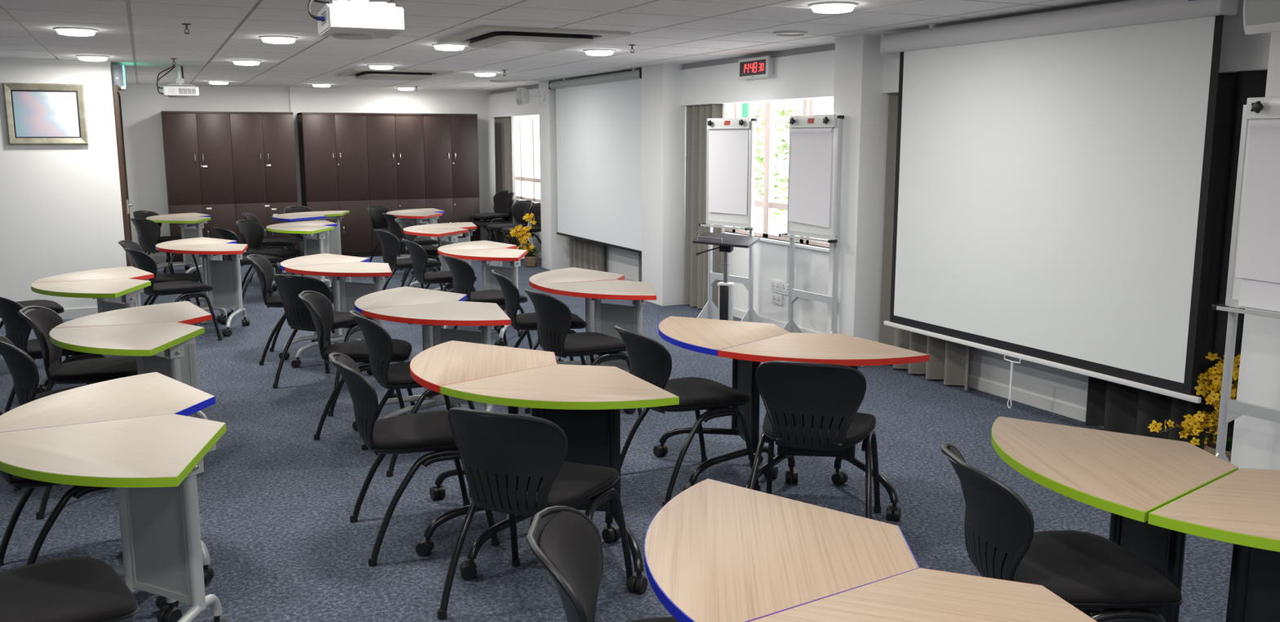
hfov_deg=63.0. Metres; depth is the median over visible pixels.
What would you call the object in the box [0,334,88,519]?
padded chair
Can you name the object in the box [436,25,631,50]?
air conditioner
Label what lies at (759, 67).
wall clock
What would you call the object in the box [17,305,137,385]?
padded chair
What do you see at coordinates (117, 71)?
exit sign
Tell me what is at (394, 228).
padded chair
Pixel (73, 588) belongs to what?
padded chair
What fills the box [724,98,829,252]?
window
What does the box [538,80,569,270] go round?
wall column
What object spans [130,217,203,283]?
padded chair
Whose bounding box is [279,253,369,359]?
desk
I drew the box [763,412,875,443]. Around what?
cushion
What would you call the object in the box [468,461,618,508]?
cushion
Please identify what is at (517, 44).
grille
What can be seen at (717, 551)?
desk
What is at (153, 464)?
desk
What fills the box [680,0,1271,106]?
wall
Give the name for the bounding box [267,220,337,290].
desk
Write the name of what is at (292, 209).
padded chair
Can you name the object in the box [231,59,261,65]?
recessed light
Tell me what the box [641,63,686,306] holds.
wall column
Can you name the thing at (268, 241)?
cushion
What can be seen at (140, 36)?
ceiling
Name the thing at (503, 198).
padded chair
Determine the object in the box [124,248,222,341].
padded chair
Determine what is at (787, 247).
cable trunking
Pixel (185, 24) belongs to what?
sprinkler
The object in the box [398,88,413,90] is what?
diffuser
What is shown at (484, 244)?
desk
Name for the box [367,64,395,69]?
recessed light
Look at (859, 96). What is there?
wall column
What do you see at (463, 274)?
padded chair
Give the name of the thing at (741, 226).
tray
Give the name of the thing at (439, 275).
cushion
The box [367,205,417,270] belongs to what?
padded chair
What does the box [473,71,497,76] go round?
recessed light
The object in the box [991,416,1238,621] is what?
desk
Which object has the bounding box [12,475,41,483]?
cushion
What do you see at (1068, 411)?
baseboard
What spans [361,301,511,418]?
desk
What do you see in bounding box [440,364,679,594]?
desk
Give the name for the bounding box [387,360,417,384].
cushion
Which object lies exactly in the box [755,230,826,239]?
ground
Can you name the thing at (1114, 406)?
curtain
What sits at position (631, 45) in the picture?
sprinkler
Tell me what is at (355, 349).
cushion
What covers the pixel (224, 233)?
padded chair
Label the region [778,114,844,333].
stand
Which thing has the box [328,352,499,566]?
padded chair
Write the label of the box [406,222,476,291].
desk
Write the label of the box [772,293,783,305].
wall socket
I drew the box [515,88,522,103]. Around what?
grille
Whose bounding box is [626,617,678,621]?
cushion
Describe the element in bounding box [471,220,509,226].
cushion
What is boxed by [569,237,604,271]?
curtain
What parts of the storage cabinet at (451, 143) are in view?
door, door, door, door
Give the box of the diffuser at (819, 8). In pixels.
[812,4,853,13]
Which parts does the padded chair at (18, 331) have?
backrest, leg, seat, leg, leg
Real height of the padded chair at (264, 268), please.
0.766 m
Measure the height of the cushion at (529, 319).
0.046 m
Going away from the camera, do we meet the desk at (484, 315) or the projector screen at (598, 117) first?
the desk at (484, 315)
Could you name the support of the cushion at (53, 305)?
on the padded chair at (53, 305)
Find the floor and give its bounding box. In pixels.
[0,255,1233,621]
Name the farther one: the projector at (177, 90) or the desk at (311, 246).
the desk at (311, 246)
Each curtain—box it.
[494,116,517,248]
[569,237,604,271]
[638,253,641,281]
[684,103,724,308]
[879,93,969,391]
[1084,70,1267,449]
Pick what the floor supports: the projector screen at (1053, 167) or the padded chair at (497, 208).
the padded chair at (497, 208)
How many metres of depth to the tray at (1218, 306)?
4.45 m
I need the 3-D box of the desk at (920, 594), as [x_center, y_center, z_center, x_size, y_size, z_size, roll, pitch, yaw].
[0.598,0.942,1.954,0.889,0.703,0.588,4,10,21]
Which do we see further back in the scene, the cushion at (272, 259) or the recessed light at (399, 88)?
the recessed light at (399, 88)
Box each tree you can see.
[724,102,784,191]
[751,100,823,233]
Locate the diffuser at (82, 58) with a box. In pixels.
[78,56,106,61]
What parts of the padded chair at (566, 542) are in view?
backrest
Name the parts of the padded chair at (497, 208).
leg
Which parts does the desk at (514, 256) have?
leg, modesty panel, leg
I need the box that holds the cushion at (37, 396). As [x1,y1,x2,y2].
[35,384,88,399]
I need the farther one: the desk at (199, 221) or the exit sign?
the desk at (199, 221)
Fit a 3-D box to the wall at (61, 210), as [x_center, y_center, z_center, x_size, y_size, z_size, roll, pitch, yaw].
[-7.615,-1.264,10.501,4.375,2.289,4.400,-4,10,-25]
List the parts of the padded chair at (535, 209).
leg, seat, leg, backrest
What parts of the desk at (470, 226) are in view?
modesty panel, leg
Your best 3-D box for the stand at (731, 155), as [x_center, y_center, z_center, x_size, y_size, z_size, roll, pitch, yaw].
[0.728,-0.688,8.568,0.527,1.763,0.586,-7,12,-37]
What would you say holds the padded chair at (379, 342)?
on the floor
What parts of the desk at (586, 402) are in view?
leg, modesty panel, leg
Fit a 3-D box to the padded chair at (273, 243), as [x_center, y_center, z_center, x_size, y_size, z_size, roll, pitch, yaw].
[-4.250,-0.748,12.030,0.592,0.766,0.529,-2,9,-9]
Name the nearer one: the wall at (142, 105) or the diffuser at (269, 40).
the diffuser at (269, 40)
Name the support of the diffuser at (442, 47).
attached to the recessed light at (442, 46)
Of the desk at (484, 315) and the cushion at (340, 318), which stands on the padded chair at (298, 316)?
the cushion at (340, 318)
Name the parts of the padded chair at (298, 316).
leg, backrest, leg, seat, leg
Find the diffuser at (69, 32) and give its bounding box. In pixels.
[57,28,95,35]
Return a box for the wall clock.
[737,55,773,79]
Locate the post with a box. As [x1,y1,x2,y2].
[741,102,749,228]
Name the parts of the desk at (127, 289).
leg, modesty panel, leg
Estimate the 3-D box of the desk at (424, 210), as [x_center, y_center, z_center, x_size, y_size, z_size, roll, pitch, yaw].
[-2.786,-0.924,13.277,0.588,0.703,0.889,5,11,28]
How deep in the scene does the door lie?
9.52 m
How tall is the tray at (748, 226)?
0.022 m
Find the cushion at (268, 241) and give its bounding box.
[261,238,298,244]
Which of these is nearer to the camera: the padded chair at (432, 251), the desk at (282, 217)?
the padded chair at (432, 251)
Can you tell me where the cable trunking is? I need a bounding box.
[770,245,808,299]
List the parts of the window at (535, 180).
sill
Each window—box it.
[515,115,540,204]
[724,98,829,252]
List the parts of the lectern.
lever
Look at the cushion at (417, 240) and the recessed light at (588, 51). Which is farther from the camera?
the cushion at (417, 240)
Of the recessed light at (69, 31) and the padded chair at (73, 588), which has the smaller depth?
the padded chair at (73, 588)
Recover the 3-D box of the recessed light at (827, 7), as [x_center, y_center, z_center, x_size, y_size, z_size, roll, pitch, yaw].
[1.001,-1.571,5.421,0.252,0.040,0.252,-4,10,-25]
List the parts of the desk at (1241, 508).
leg, modesty panel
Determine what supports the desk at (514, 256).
on the floor
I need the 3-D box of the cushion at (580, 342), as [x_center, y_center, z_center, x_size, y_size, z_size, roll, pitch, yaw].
[-0.312,0.186,6.040,0.468,0.046,0.457,-6,11,-33]
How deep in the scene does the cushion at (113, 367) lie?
5.28 m
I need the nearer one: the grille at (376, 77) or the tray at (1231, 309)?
the tray at (1231, 309)
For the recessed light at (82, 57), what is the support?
in the ceiling
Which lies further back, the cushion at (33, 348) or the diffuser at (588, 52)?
the diffuser at (588, 52)
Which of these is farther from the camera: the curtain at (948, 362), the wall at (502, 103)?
the wall at (502, 103)
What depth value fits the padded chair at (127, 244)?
8.78 m
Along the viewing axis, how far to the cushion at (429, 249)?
10.97 m
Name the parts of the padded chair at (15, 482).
backrest, leg, seat, leg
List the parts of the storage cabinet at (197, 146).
door, door, door, door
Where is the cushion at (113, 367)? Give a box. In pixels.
[49,355,137,380]
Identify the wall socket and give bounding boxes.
[770,280,782,292]
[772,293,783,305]
[781,281,788,293]
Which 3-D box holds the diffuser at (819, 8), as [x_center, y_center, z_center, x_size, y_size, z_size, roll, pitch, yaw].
[1.001,-1.568,5.421,0.214,0.034,0.214,-4,10,-25]
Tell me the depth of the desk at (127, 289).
6.50 m
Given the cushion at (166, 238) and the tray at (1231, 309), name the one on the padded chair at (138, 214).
the cushion at (166, 238)
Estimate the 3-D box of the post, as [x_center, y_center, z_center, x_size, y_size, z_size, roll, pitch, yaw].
[1.387,-1.200,14.004,0.100,7.000,0.100,-4,10,-25]
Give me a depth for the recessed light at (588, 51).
8.13 m
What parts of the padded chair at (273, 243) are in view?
leg, seat, leg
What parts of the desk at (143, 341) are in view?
leg, modesty panel, leg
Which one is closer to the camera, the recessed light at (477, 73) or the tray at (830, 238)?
the tray at (830, 238)
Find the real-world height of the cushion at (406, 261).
0.046 m
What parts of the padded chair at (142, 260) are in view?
backrest, leg, seat, leg, leg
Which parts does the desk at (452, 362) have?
leg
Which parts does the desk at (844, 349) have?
leg, modesty panel, leg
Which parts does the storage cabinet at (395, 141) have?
door, door, door, door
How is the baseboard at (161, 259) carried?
attached to the wall at (142, 105)
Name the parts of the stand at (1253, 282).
post, cross rail, board frame, clamp knob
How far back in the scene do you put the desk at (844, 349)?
4.52 m
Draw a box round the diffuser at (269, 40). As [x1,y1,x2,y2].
[262,37,295,44]
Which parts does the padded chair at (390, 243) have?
backrest, leg, seat, leg, leg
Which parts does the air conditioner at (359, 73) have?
panel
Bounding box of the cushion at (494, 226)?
[486,223,526,229]
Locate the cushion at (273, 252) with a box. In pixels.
[246,248,301,257]
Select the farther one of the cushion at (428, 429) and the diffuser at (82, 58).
the diffuser at (82, 58)
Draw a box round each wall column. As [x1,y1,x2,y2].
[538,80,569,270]
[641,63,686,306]
[826,35,888,366]
[1230,31,1279,470]
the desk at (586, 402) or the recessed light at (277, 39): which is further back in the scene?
the recessed light at (277, 39)
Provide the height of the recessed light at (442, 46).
0.040 m
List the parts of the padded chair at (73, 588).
seat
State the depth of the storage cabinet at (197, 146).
13.27 m
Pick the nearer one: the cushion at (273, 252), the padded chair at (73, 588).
the padded chair at (73, 588)
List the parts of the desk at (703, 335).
leg, modesty panel, leg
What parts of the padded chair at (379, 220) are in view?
leg, backrest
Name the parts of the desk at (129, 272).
modesty panel, leg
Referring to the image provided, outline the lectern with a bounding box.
[692,231,759,320]
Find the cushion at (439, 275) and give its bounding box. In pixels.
[423,271,476,280]
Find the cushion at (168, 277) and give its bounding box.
[154,273,199,283]
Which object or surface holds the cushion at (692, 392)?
on the padded chair at (650, 361)
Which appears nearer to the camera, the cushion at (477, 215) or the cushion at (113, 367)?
the cushion at (113, 367)
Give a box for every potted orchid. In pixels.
[506,212,541,266]
[1147,351,1240,462]
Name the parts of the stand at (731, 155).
clamp knob, post, cross rail, board frame, clamp knob, post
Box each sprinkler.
[181,23,191,34]
[628,44,635,53]
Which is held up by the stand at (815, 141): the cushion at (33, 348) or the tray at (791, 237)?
the tray at (791, 237)
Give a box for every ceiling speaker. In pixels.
[489,80,509,82]
[773,30,808,35]
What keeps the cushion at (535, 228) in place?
on the padded chair at (535, 209)
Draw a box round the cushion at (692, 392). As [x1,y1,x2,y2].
[662,377,750,407]
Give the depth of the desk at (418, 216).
12.65 m
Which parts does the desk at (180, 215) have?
modesty panel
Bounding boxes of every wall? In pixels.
[0,57,133,309]
[120,84,496,256]
[488,84,538,117]
[513,116,1088,409]
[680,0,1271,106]
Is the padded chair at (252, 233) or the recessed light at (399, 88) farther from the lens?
the recessed light at (399, 88)
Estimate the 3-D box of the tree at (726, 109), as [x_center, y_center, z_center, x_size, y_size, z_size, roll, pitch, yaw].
[2.395,-2.826,26.875,2.627,6.017,2.525,-4,10,-25]
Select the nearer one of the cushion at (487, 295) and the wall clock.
the cushion at (487, 295)
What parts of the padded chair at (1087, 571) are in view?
backrest, seat, leg, leg, leg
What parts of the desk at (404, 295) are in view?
leg, modesty panel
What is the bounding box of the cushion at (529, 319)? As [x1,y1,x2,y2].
[515,312,586,327]
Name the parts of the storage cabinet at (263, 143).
door, door, door, door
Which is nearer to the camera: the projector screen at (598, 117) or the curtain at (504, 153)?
the projector screen at (598, 117)
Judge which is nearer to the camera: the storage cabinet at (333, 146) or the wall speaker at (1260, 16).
the wall speaker at (1260, 16)
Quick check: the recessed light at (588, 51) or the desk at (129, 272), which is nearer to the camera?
the desk at (129, 272)
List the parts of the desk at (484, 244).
leg, modesty panel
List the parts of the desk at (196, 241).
leg, modesty panel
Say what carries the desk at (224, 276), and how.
on the floor
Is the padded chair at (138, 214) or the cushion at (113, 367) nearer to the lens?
the cushion at (113, 367)
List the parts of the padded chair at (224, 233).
backrest, leg, seat, leg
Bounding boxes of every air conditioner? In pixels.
[335,68,453,80]
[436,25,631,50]
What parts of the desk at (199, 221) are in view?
leg, modesty panel, leg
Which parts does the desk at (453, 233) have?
leg, modesty panel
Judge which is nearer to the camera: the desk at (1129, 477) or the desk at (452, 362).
the desk at (1129, 477)
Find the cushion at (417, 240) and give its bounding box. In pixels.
[400,237,438,244]
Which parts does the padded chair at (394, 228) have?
backrest, leg, seat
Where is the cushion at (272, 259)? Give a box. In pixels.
[240,253,282,262]
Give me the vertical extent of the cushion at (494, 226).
0.046 m
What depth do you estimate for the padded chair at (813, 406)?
4.07 m
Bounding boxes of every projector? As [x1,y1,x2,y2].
[156,64,199,97]
[307,0,404,39]
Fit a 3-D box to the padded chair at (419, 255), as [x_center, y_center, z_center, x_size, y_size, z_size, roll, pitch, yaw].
[-1.721,-0.244,8.956,0.592,0.766,0.529,-5,11,-27]
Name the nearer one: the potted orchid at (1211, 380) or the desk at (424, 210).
the potted orchid at (1211, 380)
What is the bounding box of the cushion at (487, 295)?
[470,289,527,302]
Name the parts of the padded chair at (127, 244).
backrest, leg, leg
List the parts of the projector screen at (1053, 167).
pull cord, pull handle, casing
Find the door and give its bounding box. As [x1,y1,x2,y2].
[111,84,133,266]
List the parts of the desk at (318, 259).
leg, modesty panel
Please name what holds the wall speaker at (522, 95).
attached to the wall column at (555, 248)
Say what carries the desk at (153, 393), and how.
on the floor
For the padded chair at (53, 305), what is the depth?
7.37 m
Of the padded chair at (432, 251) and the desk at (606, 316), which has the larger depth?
the padded chair at (432, 251)
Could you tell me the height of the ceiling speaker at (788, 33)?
0.016 m
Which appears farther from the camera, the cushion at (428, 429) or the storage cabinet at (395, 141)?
the storage cabinet at (395, 141)
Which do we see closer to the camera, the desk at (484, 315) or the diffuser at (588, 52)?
the desk at (484, 315)
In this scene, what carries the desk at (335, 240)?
on the floor
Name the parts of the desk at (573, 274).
leg, modesty panel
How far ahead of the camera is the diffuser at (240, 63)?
9.18 m
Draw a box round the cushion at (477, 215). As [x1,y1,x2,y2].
[470,213,508,217]
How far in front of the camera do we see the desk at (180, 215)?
12.39 m
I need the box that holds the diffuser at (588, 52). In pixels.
[586,50,613,55]
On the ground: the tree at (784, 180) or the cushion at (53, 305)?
the tree at (784, 180)
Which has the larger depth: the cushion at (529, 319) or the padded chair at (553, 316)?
the cushion at (529, 319)
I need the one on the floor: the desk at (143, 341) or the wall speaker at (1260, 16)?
the desk at (143, 341)
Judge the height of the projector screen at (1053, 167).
2.222 m
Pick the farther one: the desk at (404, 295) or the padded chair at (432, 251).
the padded chair at (432, 251)
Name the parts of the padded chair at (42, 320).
backrest, seat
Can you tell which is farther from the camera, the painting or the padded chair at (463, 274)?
the painting
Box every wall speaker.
[515,87,545,105]
[1243,0,1279,35]
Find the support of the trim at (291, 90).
attached to the wall at (142, 105)
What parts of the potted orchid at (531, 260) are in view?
pot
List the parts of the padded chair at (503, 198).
seat, leg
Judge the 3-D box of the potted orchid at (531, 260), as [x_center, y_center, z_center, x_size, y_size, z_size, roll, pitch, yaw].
[-1.457,-0.901,13.193,0.433,0.682,0.380,4,10,21]
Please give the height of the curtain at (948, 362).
1.918 m
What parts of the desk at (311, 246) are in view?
leg, modesty panel, leg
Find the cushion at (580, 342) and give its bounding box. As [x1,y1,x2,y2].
[563,332,626,352]
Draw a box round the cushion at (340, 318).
[311,311,372,326]
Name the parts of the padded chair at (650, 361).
leg, backrest, leg, leg, seat, leg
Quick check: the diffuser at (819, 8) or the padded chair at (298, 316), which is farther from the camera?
the padded chair at (298, 316)
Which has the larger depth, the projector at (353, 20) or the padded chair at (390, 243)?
the padded chair at (390, 243)
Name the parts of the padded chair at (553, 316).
backrest, seat, leg, leg, leg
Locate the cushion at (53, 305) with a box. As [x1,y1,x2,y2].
[17,299,63,311]
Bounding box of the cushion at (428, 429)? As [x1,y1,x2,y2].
[373,410,455,448]
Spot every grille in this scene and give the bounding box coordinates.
[178,88,191,93]
[367,75,419,79]
[485,40,577,49]
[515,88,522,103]
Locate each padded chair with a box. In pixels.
[0,297,106,412]
[0,299,69,359]
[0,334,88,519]
[0,407,113,566]
[0,556,138,621]
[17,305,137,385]
[118,240,205,324]
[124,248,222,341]
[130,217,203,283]
[133,210,182,273]
[212,226,282,302]
[235,219,303,290]
[240,213,301,282]
[246,253,337,365]
[272,274,373,389]
[284,205,313,260]
[297,290,417,439]
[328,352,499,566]
[348,310,475,477]
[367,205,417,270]
[373,229,443,290]
[382,213,439,282]
[394,217,447,291]
[401,239,479,328]
[437,407,633,620]
[441,254,533,349]
[470,190,517,245]
[470,199,515,244]
[486,200,532,244]
[490,269,586,365]
[501,202,541,248]
[524,288,644,419]
[526,506,678,621]
[613,325,760,507]
[747,360,881,519]
[940,442,1183,621]
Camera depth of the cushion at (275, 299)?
7.60 m
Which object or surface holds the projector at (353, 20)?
hanging from the ceiling
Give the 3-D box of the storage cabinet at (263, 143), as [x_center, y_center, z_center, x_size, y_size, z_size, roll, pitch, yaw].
[-4.981,-1.645,13.850,0.776,1.944,0.519,-4,10,-25]
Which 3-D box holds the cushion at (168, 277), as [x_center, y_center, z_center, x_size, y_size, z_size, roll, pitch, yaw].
[-3.987,-0.270,8.826,0.468,0.046,0.457,-3,10,-15]
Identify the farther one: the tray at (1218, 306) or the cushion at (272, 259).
the cushion at (272, 259)
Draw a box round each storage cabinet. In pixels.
[160,111,237,262]
[229,111,300,260]
[297,112,372,257]
[365,112,426,256]
[422,113,480,245]
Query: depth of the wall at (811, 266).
8.42 m
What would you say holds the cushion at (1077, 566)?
on the padded chair at (1087, 571)
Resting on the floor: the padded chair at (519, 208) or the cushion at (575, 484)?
the padded chair at (519, 208)
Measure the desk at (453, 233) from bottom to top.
0.703 m
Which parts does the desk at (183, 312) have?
modesty panel, leg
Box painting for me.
[2,82,88,144]
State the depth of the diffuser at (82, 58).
8.67 m
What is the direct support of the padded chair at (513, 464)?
on the floor
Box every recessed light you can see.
[53,26,97,35]
[75,54,109,61]
[207,80,229,84]
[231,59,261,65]
[258,35,297,44]
[311,83,331,87]
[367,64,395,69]
[396,87,415,90]
[431,43,466,50]
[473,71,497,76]
[583,48,615,55]
[808,1,857,13]
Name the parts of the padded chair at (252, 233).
leg, backrest, seat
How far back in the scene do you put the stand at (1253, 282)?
4.33 m
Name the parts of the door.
handle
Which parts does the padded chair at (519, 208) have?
leg, backrest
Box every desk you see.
[0,372,215,608]
[0,413,226,621]
[31,266,154,386]
[31,278,151,394]
[48,322,204,463]
[53,301,212,419]
[146,213,210,272]
[146,216,210,275]
[155,237,236,322]
[156,243,249,336]
[266,225,334,294]
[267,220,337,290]
[271,213,326,274]
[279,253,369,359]
[284,262,391,374]
[285,210,349,254]
[351,286,466,431]
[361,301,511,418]
[386,212,442,274]
[388,208,444,259]
[403,227,468,293]
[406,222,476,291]
[409,340,556,556]
[437,240,516,329]
[438,248,527,346]
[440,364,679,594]
[528,266,624,364]
[534,280,656,413]
[644,478,919,621]
[653,315,790,491]
[717,333,929,521]
[749,568,1097,621]
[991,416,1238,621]
[1147,467,1279,621]
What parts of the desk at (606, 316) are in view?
leg, modesty panel, leg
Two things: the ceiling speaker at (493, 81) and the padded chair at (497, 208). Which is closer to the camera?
the ceiling speaker at (493, 81)
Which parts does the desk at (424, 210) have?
modesty panel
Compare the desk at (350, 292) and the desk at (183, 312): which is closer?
the desk at (183, 312)
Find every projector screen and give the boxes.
[548,68,641,253]
[880,0,1238,408]
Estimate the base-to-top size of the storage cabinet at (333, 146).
1.944 m
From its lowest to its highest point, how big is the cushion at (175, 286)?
0.046 m
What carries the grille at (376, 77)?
attached to the air conditioner at (359, 73)
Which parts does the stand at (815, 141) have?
post, clamp knob, cross rail, board frame, clamp knob, post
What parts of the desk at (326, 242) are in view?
modesty panel, leg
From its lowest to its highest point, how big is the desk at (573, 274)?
0.703 m
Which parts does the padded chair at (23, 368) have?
backrest, leg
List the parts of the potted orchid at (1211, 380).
stem, stem, pot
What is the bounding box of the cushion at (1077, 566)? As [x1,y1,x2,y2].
[1013,530,1182,603]
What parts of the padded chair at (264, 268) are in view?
backrest, leg, leg, seat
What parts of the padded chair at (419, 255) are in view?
backrest, leg, seat, leg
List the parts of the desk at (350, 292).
leg, modesty panel, leg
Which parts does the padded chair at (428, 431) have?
backrest, leg, leg, seat, leg, leg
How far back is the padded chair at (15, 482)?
3.64 m
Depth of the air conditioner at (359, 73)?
10.66 m
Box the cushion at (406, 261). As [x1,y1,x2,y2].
[396,257,441,266]
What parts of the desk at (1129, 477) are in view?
leg, modesty panel, leg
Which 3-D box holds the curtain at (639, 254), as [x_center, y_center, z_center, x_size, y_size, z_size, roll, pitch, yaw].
[0.121,-1.136,10.736,0.112,1.918,0.562,-4,10,-25]
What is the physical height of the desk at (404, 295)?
0.703 m
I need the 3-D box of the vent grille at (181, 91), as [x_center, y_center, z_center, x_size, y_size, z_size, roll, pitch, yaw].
[-4.218,-2.047,9.731,0.144,0.048,0.010,-5,11,-28]
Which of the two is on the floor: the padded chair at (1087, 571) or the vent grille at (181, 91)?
the padded chair at (1087, 571)
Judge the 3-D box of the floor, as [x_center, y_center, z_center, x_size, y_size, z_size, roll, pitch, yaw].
[-2.172,0.825,5.148,9.660,0.100,19.400,-4,10,-25]
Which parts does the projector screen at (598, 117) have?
casing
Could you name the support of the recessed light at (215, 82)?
in the ceiling
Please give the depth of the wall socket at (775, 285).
8.80 m
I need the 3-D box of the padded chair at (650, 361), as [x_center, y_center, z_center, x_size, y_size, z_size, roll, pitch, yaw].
[0.181,0.435,4.834,0.592,0.766,0.529,-5,11,-27]
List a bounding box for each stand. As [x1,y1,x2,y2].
[697,117,763,323]
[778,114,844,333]
[1211,96,1279,462]
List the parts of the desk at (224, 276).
leg, modesty panel, leg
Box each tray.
[698,222,752,231]
[700,223,744,230]
[778,233,837,243]
[780,234,827,242]
[1211,303,1226,310]
[1216,306,1279,319]
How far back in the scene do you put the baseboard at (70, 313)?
9.44 m
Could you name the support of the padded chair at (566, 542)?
on the floor
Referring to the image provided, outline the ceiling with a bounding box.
[0,0,1125,91]
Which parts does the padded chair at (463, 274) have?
backrest, leg, seat, leg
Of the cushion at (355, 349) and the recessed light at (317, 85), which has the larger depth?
the recessed light at (317, 85)
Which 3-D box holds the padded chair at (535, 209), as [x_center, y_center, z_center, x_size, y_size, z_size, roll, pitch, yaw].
[-1.486,-1.021,13.662,0.592,0.766,0.529,-7,11,-35]
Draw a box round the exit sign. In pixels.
[111,64,125,90]
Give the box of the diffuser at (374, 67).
[369,65,392,69]
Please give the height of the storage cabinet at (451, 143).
1.944 m
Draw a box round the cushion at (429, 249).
[405,245,439,253]
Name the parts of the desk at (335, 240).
modesty panel, leg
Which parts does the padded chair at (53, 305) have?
leg, seat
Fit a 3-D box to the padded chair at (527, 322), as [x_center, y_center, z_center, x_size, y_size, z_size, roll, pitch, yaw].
[-0.660,0.111,6.804,0.592,0.766,0.529,-3,10,-15]
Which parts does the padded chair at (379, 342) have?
backrest, leg, seat, leg, leg, leg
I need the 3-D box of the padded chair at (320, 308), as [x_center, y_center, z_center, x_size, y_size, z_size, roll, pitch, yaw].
[-1.578,0.270,5.846,0.592,0.766,0.529,-1,9,-8]
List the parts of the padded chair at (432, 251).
backrest, leg, seat, leg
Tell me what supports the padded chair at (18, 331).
on the floor
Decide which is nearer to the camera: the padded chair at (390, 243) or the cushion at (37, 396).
the cushion at (37, 396)
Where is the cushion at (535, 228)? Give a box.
[501,226,541,232]
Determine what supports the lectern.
on the floor
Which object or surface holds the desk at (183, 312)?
on the floor
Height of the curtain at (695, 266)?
1.918 m
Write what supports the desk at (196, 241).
on the floor
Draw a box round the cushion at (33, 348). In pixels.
[26,338,72,355]
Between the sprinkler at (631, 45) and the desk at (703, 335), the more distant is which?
the sprinkler at (631, 45)
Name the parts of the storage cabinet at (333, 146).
door, door, door, door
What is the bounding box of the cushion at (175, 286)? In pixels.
[153,280,213,292]
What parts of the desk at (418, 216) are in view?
modesty panel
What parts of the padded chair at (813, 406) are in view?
leg, leg, backrest, seat, leg, leg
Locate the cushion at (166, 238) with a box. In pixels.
[157,235,182,241]
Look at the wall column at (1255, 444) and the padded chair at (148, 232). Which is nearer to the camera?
the wall column at (1255, 444)
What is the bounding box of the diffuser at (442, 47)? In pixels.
[434,44,463,50]
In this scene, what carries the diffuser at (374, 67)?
attached to the recessed light at (371, 66)
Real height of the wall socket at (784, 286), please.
0.086 m
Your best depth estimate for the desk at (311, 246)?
10.74 m
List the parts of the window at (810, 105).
sill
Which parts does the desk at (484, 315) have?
leg, modesty panel, leg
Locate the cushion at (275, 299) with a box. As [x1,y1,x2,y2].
[266,293,333,304]
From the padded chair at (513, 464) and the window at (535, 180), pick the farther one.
the window at (535, 180)
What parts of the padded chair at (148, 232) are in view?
backrest, leg, leg, leg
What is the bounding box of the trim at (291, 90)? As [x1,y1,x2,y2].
[288,87,303,256]
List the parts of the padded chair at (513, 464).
leg, backrest, leg, seat, leg, leg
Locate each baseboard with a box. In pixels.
[0,306,97,322]
[151,240,496,262]
[519,247,1103,427]
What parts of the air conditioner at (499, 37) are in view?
panel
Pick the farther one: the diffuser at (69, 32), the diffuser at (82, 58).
the diffuser at (82, 58)
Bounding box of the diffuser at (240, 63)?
[233,61,259,65]
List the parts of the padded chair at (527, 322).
backrest, leg, leg, seat, leg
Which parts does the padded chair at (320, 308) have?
backrest, leg, leg, seat, leg, leg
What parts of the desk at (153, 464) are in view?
leg, modesty panel, leg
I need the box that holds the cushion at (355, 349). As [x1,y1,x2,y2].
[323,338,412,359]
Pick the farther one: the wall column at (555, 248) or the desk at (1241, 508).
the wall column at (555, 248)
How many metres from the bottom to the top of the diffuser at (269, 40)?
0.034 m

